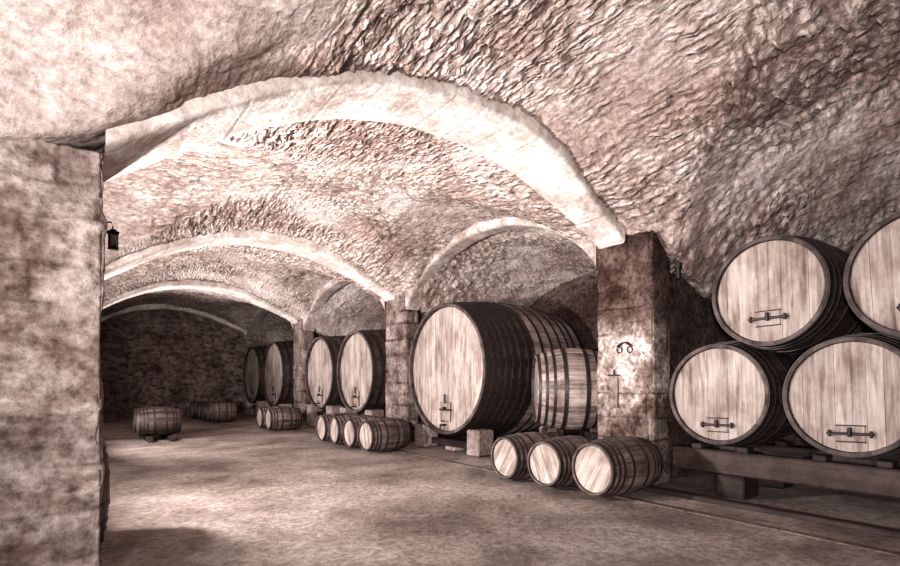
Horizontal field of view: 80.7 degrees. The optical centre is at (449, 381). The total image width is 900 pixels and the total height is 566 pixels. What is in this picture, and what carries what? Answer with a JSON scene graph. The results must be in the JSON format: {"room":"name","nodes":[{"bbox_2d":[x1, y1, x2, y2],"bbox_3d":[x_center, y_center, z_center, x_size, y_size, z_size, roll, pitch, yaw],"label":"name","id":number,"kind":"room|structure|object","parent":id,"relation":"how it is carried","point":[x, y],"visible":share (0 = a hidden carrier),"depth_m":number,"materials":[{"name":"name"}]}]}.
{"room":"wine cellar","nodes":[
{"label":"wine cellar","id":0,"kind":"room"},
{"bbox_2d":[100,310,259,417],"bbox_3d":[-12.244,-1.100,22.712,13.300,5.200,0.300,0,0,-36],"label":"wall","id":1,"kind":"structure","parent":0,"point":[153,358],"depth_m":22.68,"materials":[{"name":"brown stone"}]},
{"bbox_2d":[237,417,899,556],"bbox_3d":[-2.281,1.524,13.004,0.128,0.063,28.442,0,0,-36],"label":"trim","id":2,"kind":"structure","parent":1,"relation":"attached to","point":[809,535],"depth_m":5.77,"materials":[{"name":"stone"}]},
{"bbox_2d":[314,333,361,414],"bbox_3d":[-3.837,-0.450,20.146,2.800,3.900,0.720,0,0,-36],"label":"wall","id":3,"kind":"structure","parent":0,"point":[315,334],"depth_m":19.14,"materials":[{"name":"stone"}]},
{"bbox_2d":[419,312,461,437],"bbox_3d":[0.193,-0.450,14.669,2.800,3.900,0.720,0,0,-36],"label":"wall","id":4,"kind":"structure","parent":0,"point":[421,315],"depth_m":13.64,"materials":[{"name":"stone"}]},
{"bbox_2d":[0,0,899,345],"bbox_3d":[-3.810,-2.117,11.375,13.547,2.482,28.040,0,0,-36],"label":"ceiling","id":5,"kind":"structure","parent":0,"point":[714,128],"depth_m":6.15,"materials":[{"name":"beige stone"}]},
{"bbox_2d":[101,304,246,335],"bbox_3d":[-12.022,-2.537,22.319,6.573,1.774,0.577,0,0,-36],"label":"arch","id":6,"kind":"object","parent":5,"relation":"attached to","point":[146,307],"visible":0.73,"depth_m":22.36,"materials":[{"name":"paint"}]},
{"bbox_2d":[103,280,297,323],"bbox_3d":[-8.115,-2.537,17.011,6.574,1.780,0.923,0,0,-36],"label":"arch","id":7,"kind":"object","parent":5,"relation":"attached to","point":[218,287],"visible":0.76,"depth_m":16.93,"materials":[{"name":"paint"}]},
{"bbox_2d":[104,229,394,300],"bbox_3d":[-4.085,-2.537,11.534,6.574,1.780,0.923,0,0,-36],"label":"arch","id":8,"kind":"object","parent":5,"relation":"attached to","point":[302,247],"visible":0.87,"depth_m":11.32,"materials":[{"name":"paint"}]},
{"bbox_2d":[245,308,293,339],"bbox_3d":[-7.428,-2.601,22.035,0.460,1.691,6.279,0,0,-36],"label":"arch","id":9,"kind":"object","parent":5,"relation":"attached to","point":[258,316],"visible":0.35,"depth_m":23.50,"materials":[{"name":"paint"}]},
{"bbox_2d":[303,278,385,330],"bbox_3d":[-3.245,-2.606,16.357,0.468,1.696,5.775,0,0,-36],"label":"arch","id":10,"kind":"object","parent":5,"relation":"attached to","point":[333,285],"visible":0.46,"depth_m":17.55,"materials":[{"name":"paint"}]},
{"bbox_2d":[102,70,624,248],"bbox_3d":[-0.054,-2.537,6.057,6.574,1.780,0.923,0,0,-36],"label":"arch","id":11,"kind":"object","parent":5,"relation":"attached to","point":[503,134],"visible":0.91,"depth_m":5.45,"materials":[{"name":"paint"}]},
{"bbox_2d":[405,217,597,309],"bbox_3d":[0.783,-2.600,10.879,0.469,1.677,5.775,0,0,-36],"label":"arch","id":12,"kind":"object","parent":5,"relation":"attached to","point":[477,231],"visible":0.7,"depth_m":11.17,"materials":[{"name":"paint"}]},
{"bbox_2d":[101,414,899,565],"bbox_3d":[-3.861,1.507,11.387,13.680,0.013,28.320,0,0,-36],"label":"floor","id":13,"kind":"structure","parent":0,"point":[238,492],"depth_m":5.99,"materials":[{"name":"grey concrete"}]},
{"bbox_2d":[0,141,107,565],"bbox_3d":[-3.358,-0.060,3.674,1.610,3.120,0.962,0,0,-36],"label":"stone pillar","id":14,"kind":"structure","parent":13,"relation":"on","point":[53,222],"depth_m":3.60,"materials":[{"name":"stone"}]},
{"bbox_2d":[107,222,119,249],"bbox_3d":[-2.665,-1.141,4.122,0.156,0.217,0.080,0,0,-36],"label":"wall lantern","id":15,"kind":"object","parent":14,"relation":"attached to","point":[113,234],"visible":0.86,"depth_m":4.13,"materials":[{"name":"metal"}]},
{"bbox_2d":[101,434,109,542],"bbox_3d":[-3.502,0.994,4.810,0.710,1.000,0.710,0,0,-36],"label":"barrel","id":16,"kind":"object","parent":13,"relation":"on","point":[105,502],"visible":0.13,"depth_m":4.88,"materials":[{"name":"brown wood"}]},
{"bbox_2d":[139,434,175,442],"bbox_3d":[-7.645,1.440,13.805,0.610,0.120,1.900,0,0,-36],"label":"rails","id":17,"kind":"object","parent":13,"relation":"on","point":[149,439],"visible":0.64,"depth_m":13.21,"materials":[{"name":"brown wood"}]},
{"bbox_2d":[133,406,172,432],"bbox_3d":[-7.853,1.030,14.087,0.950,0.711,0.711,0,0,-36],"label":"barrel","id":18,"kind":"object","parent":17,"relation":"on","point":[135,409],"visible":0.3,"depth_m":13.93,"materials":[{"name":"wood"}]},
{"bbox_2d":[136,408,181,435],"bbox_3d":[-7.408,1.030,13.483,0.950,0.710,0.710,0,0,-36],"label":"barrel","id":19,"kind":"object","parent":17,"relation":"on","point":[151,421],"visible":1,"depth_m":13.26,"materials":[{"name":"wood"}]},
{"bbox_2d":[189,400,207,417],"bbox_3d":[-9.889,1.138,21.323,0.950,0.710,0.710,0,0,-41],"label":"barrel","id":20,"kind":"object","parent":13,"relation":"on","point":[193,405],"visible":0.35,"depth_m":21.00,"materials":[{"name":"wood"}]},
{"bbox_2d":[197,401,219,418],"bbox_3d":[-9.317,1.138,20.716,0.950,0.711,0.711,0,0,-37],"label":"barrel","id":21,"kind":"object","parent":13,"relation":"on","point":[199,405],"visible":0.31,"depth_m":20.42,"materials":[{"name":"wood"}]},
{"bbox_2d":[202,402,227,419],"bbox_3d":[-8.814,1.138,20.029,0.950,0.711,0.711,0,0,-31],"label":"barrel","id":22,"kind":"object","parent":13,"relation":"on","point":[204,406],"visible":0.3,"depth_m":19.72,"materials":[{"name":"wood"}]},
{"bbox_2d":[207,402,236,421],"bbox_3d":[-8.340,1.138,19.386,0.958,0.710,0.713,0,0,-30],"label":"barrel","id":23,"kind":"object","parent":13,"relation":"on","point":[216,412],"visible":1,"depth_m":19.16,"materials":[{"name":"wood"}]},
{"bbox_2d":[244,400,266,415],"bbox_3d":[-7.524,1.164,23.512,2.548,0.690,2.100,0,0,-36],"label":"cradle","id":24,"kind":"object","parent":13,"relation":"on","point":[249,408],"visible":0.27,"depth_m":23.32,"materials":[{"name":"stone"}]},
{"bbox_2d":[243,346,266,403],"bbox_3d":[-7.467,-0.260,23.558,2.902,2.637,2.637,0,0,-36],"label":"large wine cask","id":25,"kind":"object","parent":24,"relation":"on","point":[253,361],"visible":0.3,"depth_m":22.65,"materials":[{"name":"brown wood"}]},
{"bbox_2d":[256,406,285,427],"bbox_3d":[-5.578,1.138,16.816,0.950,0.710,0.710,0,0,-36],"label":"barrel","id":26,"kind":"object","parent":13,"relation":"on","point":[260,413],"visible":0.38,"depth_m":16.52,"materials":[{"name":"wood"}]},
{"bbox_2d":[264,402,292,406],"bbox_3d":[-5.856,1.181,21.244,2.549,0.661,2.160,0,0,-36],"label":"cradle","id":27,"kind":"object","parent":13,"relation":"on","point":[266,404],"visible":0.06,"depth_m":19.85,"materials":[{"name":"stone"}]},
{"bbox_2d":[262,341,293,405],"bbox_3d":[-5.796,-0.260,21.287,2.902,2.724,2.724,0,0,-36],"label":"large wine cask","id":28,"kind":"object","parent":27,"relation":"on","point":[277,368],"visible":0.38,"depth_m":20.19,"materials":[{"name":"brown wood"}]},
{"bbox_2d":[264,407,301,429],"bbox_3d":[-5.074,1.138,16.132,0.950,0.711,0.711,0,0,-36],"label":"barrel","id":29,"kind":"object","parent":13,"relation":"on","point":[278,418],"visible":1,"depth_m":15.90,"materials":[{"name":"wood"}]},
{"bbox_2d":[293,319,314,423],"bbox_3d":[-5.261,-0.380,19.099,0.504,3.760,1.025,0,0,-36],"label":"stone pillar","id":30,"kind":"structure","parent":13,"relation":"on","point":[302,339],"depth_m":18.75,"materials":[{"name":"beige stone"}]},
{"bbox_2d":[316,413,352,441],"bbox_3d":[-2.751,1.138,13.110,0.950,0.710,0.710,0,0,-35],"label":"barrel","id":31,"kind":"object","parent":13,"relation":"on","point":[322,423],"visible":0.48,"depth_m":12.82,"materials":[{"name":"wood"}]},
{"bbox_2d":[307,404,385,426],"bbox_3d":[-3.170,1.133,17.595,2.549,0.754,2.021,0,0,-36],"label":"cradle","id":32,"kind":"object","parent":13,"relation":"on","point":[313,413],"visible":0.16,"depth_m":17.36,"materials":[{"name":"stone"}]},
{"bbox_2d":[305,336,345,409],"bbox_3d":[-3.111,-0.260,17.639,2.902,2.484,2.484,0,0,-36],"label":"large wine cask","id":33,"kind":"object","parent":32,"relation":"on","point":[321,384],"visible":0.41,"depth_m":16.73,"materials":[{"name":"brown wood"}]},
{"bbox_2d":[329,414,370,444],"bbox_3d":[-2.300,1.138,12.496,0.950,0.711,0.711,0,0,-34],"label":"barrel","id":34,"kind":"object","parent":13,"relation":"on","point":[336,423],"visible":0.44,"depth_m":12.20,"materials":[{"name":"wood"}]},
{"bbox_2d":[340,407,383,416],"bbox_3d":[-1.659,1.137,15.542,2.549,0.741,2.015,0,0,-36],"label":"cradle","id":35,"kind":"object","parent":13,"relation":"on","point":[373,412],"visible":0.09,"depth_m":14.19,"materials":[{"name":"stone"}]},
{"bbox_2d":[337,329,386,414],"bbox_3d":[-1.599,-0.260,15.585,2.902,2.484,2.484,0,0,-36],"label":"large wine cask","id":36,"kind":"object","parent":35,"relation":"on","point":[361,362],"visible":0.44,"depth_m":14.57,"materials":[{"name":"brown wood"}]},
{"bbox_2d":[342,416,386,447],"bbox_3d":[-1.842,1.138,11.874,0.950,0.710,0.710,0,0,-36],"label":"barrel","id":37,"kind":"object","parent":13,"relation":"on","point":[351,425],"visible":0.45,"depth_m":11.61,"materials":[{"name":"wood"}]},
{"bbox_2d":[357,418,410,451],"bbox_3d":[-1.397,1.138,11.269,0.950,0.711,0.711,0,0,-39],"label":"barrel","id":38,"kind":"object","parent":13,"relation":"on","point":[378,434],"visible":1,"depth_m":11.02,"materials":[{"name":"wood"}]},
{"bbox_2d":[385,292,419,440],"bbox_3d":[-1.230,-0.380,13.623,0.495,3.760,1.021,0,0,-36],"label":"stone pillar","id":39,"kind":"structure","parent":13,"relation":"on","point":[402,324],"depth_m":13.31,"materials":[{"name":"beige stone"}]},
{"bbox_2d":[415,423,562,456],"bbox_3d":[0.879,1.245,12.095,2.545,0.532,2.351,0,0,-36],"label":"cradle","id":40,"kind":"object","parent":13,"relation":"on","point":[479,442],"visible":0.52,"depth_m":11.32,"materials":[{"name":"stone"}]},
{"bbox_2d":[409,302,583,436],"bbox_3d":[1.018,-0.260,12.197,3.102,3.056,3.056,0,0,-36],"label":"large wine cask","id":41,"kind":"object","parent":40,"relation":"on","point":[470,363],"visible":0.81,"depth_m":11.07,"materials":[{"name":"brown wood"}]},
{"bbox_2d":[491,432,555,479],"bbox_3d":[1.186,1.138,8.131,0.950,0.710,0.710,0,0,-35],"label":"barrel","id":42,"kind":"object","parent":13,"relation":"on","point":[509,453],"visible":0.6,"depth_m":7.84,"materials":[{"name":"wood"}]},
{"bbox_2d":[527,435,592,486],"bbox_3d":[1.652,1.138,7.566,0.950,0.711,0.711,0,0,-38],"label":"barrel","id":43,"kind":"object","parent":13,"relation":"on","point":[549,461],"visible":0.81,"depth_m":7.26,"materials":[{"name":"wood"}]},
{"bbox_2d":[542,426,597,439],"bbox_3d":[2.208,1.163,9.735,0.920,0.675,1.150,0,0,4],"label":"trestle","id":44,"kind":"object","parent":13,"relation":"on","point":[592,433],"visible":0.3,"depth_m":9.34,"materials":[{"name":"brown wood"}]},
{"bbox_2d":[532,348,597,429],"bbox_3d":[2.217,0.140,9.734,1.320,1.506,1.506,0,0,4],"label":"barrel","id":45,"kind":"object","parent":44,"relation":"on","point":[564,380],"visible":0.73,"depth_m":9.14,"materials":[{"name":"wood"}]},
{"bbox_2d":[572,436,662,496],"bbox_3d":[2.202,1.113,6.978,1.020,0.761,0.761,0,0,-35],"label":"barrel","id":46,"kind":"object","parent":13,"relation":"on","point":[619,465],"visible":1,"depth_m":6.70,"materials":[{"name":"wood"}]},
{"bbox_2d":[596,230,669,484],"bbox_3d":[2.801,-0.380,8.149,0.504,3.760,1.032,0,0,-36],"label":"stone pillar","id":47,"kind":"structure","parent":13,"relation":"on","point":[632,307],"depth_m":7.84,"materials":[{"name":"stone"}]},
{"bbox_2d":[607,369,619,407],"bbox_3d":[2.504,0.115,8.100,0.055,0.590,0.200,0,0,-36],"label":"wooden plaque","id":48,"kind":"object","parent":47,"relation":"attached to","point":[613,380],"visible":1,"depth_m":8.09,"materials":[{"name":"wood"}]},
{"bbox_2d":[616,342,632,353],"bbox_3d":[2.622,-0.503,7.964,0.020,0.174,0.294,0,0,-36],"label":"iron emblem","id":49,"kind":"object","parent":47,"relation":"attached to","point":[621,343],"visible":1,"depth_m":7.95,"materials":[{"name":"black metal"}]},
{"bbox_2d":[665,259,681,353],"bbox_3d":[3.253,-1.086,7.694,0.100,1.372,0.233,0,0,-36],"label":"lamp","id":50,"kind":"object","parent":47,"relation":"attached to","point":[678,266],"visible":1,"depth_m":7.76,"materials":[{"name":"metal"}]},
{"bbox_2d":[644,486,899,537],"bbox_3d":[4.683,1.480,4.688,0.160,0.060,6.600,0,0,-36],"label":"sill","id":51,"kind":"structure","parent":13,"relation":"on","point":[870,528],"depth_m":5.91,"materials":[{"name":"stone"}]},
{"bbox_2d":[672,440,899,499],"bbox_3d":[5.271,1.175,5.803,1.550,0.650,5.309,0,0,-36],"label":"rack","id":52,"kind":"object","parent":13,"relation":"on","point":[741,471],"visible":0.81,"depth_m":6.61,"materials":[{"name":"brown wood"}]},
{"bbox_2d":[669,341,798,446],"bbox_3d":[4.110,0.175,7.432,1.570,1.460,1.460,0,-1,-36],"label":"wine barrel","id":53,"kind":"object","parent":52,"relation":"on","point":[729,394],"visible":0.76,"depth_m":6.90,"materials":[{"name":"brown wood"}]},
{"bbox_2d":[712,235,864,353],"bbox_3d":[4.477,-1.100,6.933,1.570,1.466,1.466,0,-2,-36],"label":"wine barrel","id":54,"kind":"object","parent":53,"relation":"on","point":[774,293],"visible":0.84,"depth_m":6.41,"materials":[{"name":"brown wood"}]},
{"bbox_2d":[782,333,899,459],"bbox_3d":[4.975,0.175,6.256,1.570,1.460,1.460,0,-2,-36],"label":"wine barrel","id":55,"kind":"object","parent":52,"relation":"on","point":[841,395],"visible":0.98,"depth_m":5.84,"materials":[{"name":"brown wood"}]},
{"bbox_2d":[843,211,899,340],"bbox_3d":[5.343,-1.100,5.757,1.570,1.464,1.464,0,0,-36],"label":"wine barrel","id":56,"kind":"object","parent":55,"relation":"on","point":[871,276],"visible":0.99,"depth_m":5.62,"materials":[{"name":"brown wood"}]},
{"bbox_2d":[668,271,737,478],"bbox_3d":[4.224,-0.450,9.192,2.800,3.900,0.720,0,0,-36],"label":"wall","id":57,"kind":"structure","parent":0,"point":[693,324],"depth_m":8.36,"materials":[{"name":"stone"}]},
{"bbox_2d":[529,249,877,448],"bbox_3d":[1.590,-1.000,15.386,0.300,5.000,28.200,0,0,-36],"label":"wall","id":58,"kind":"structure","parent":0,"point":[576,301],"depth_m":12.93,"materials":[{"name":"stone"}]}
]}

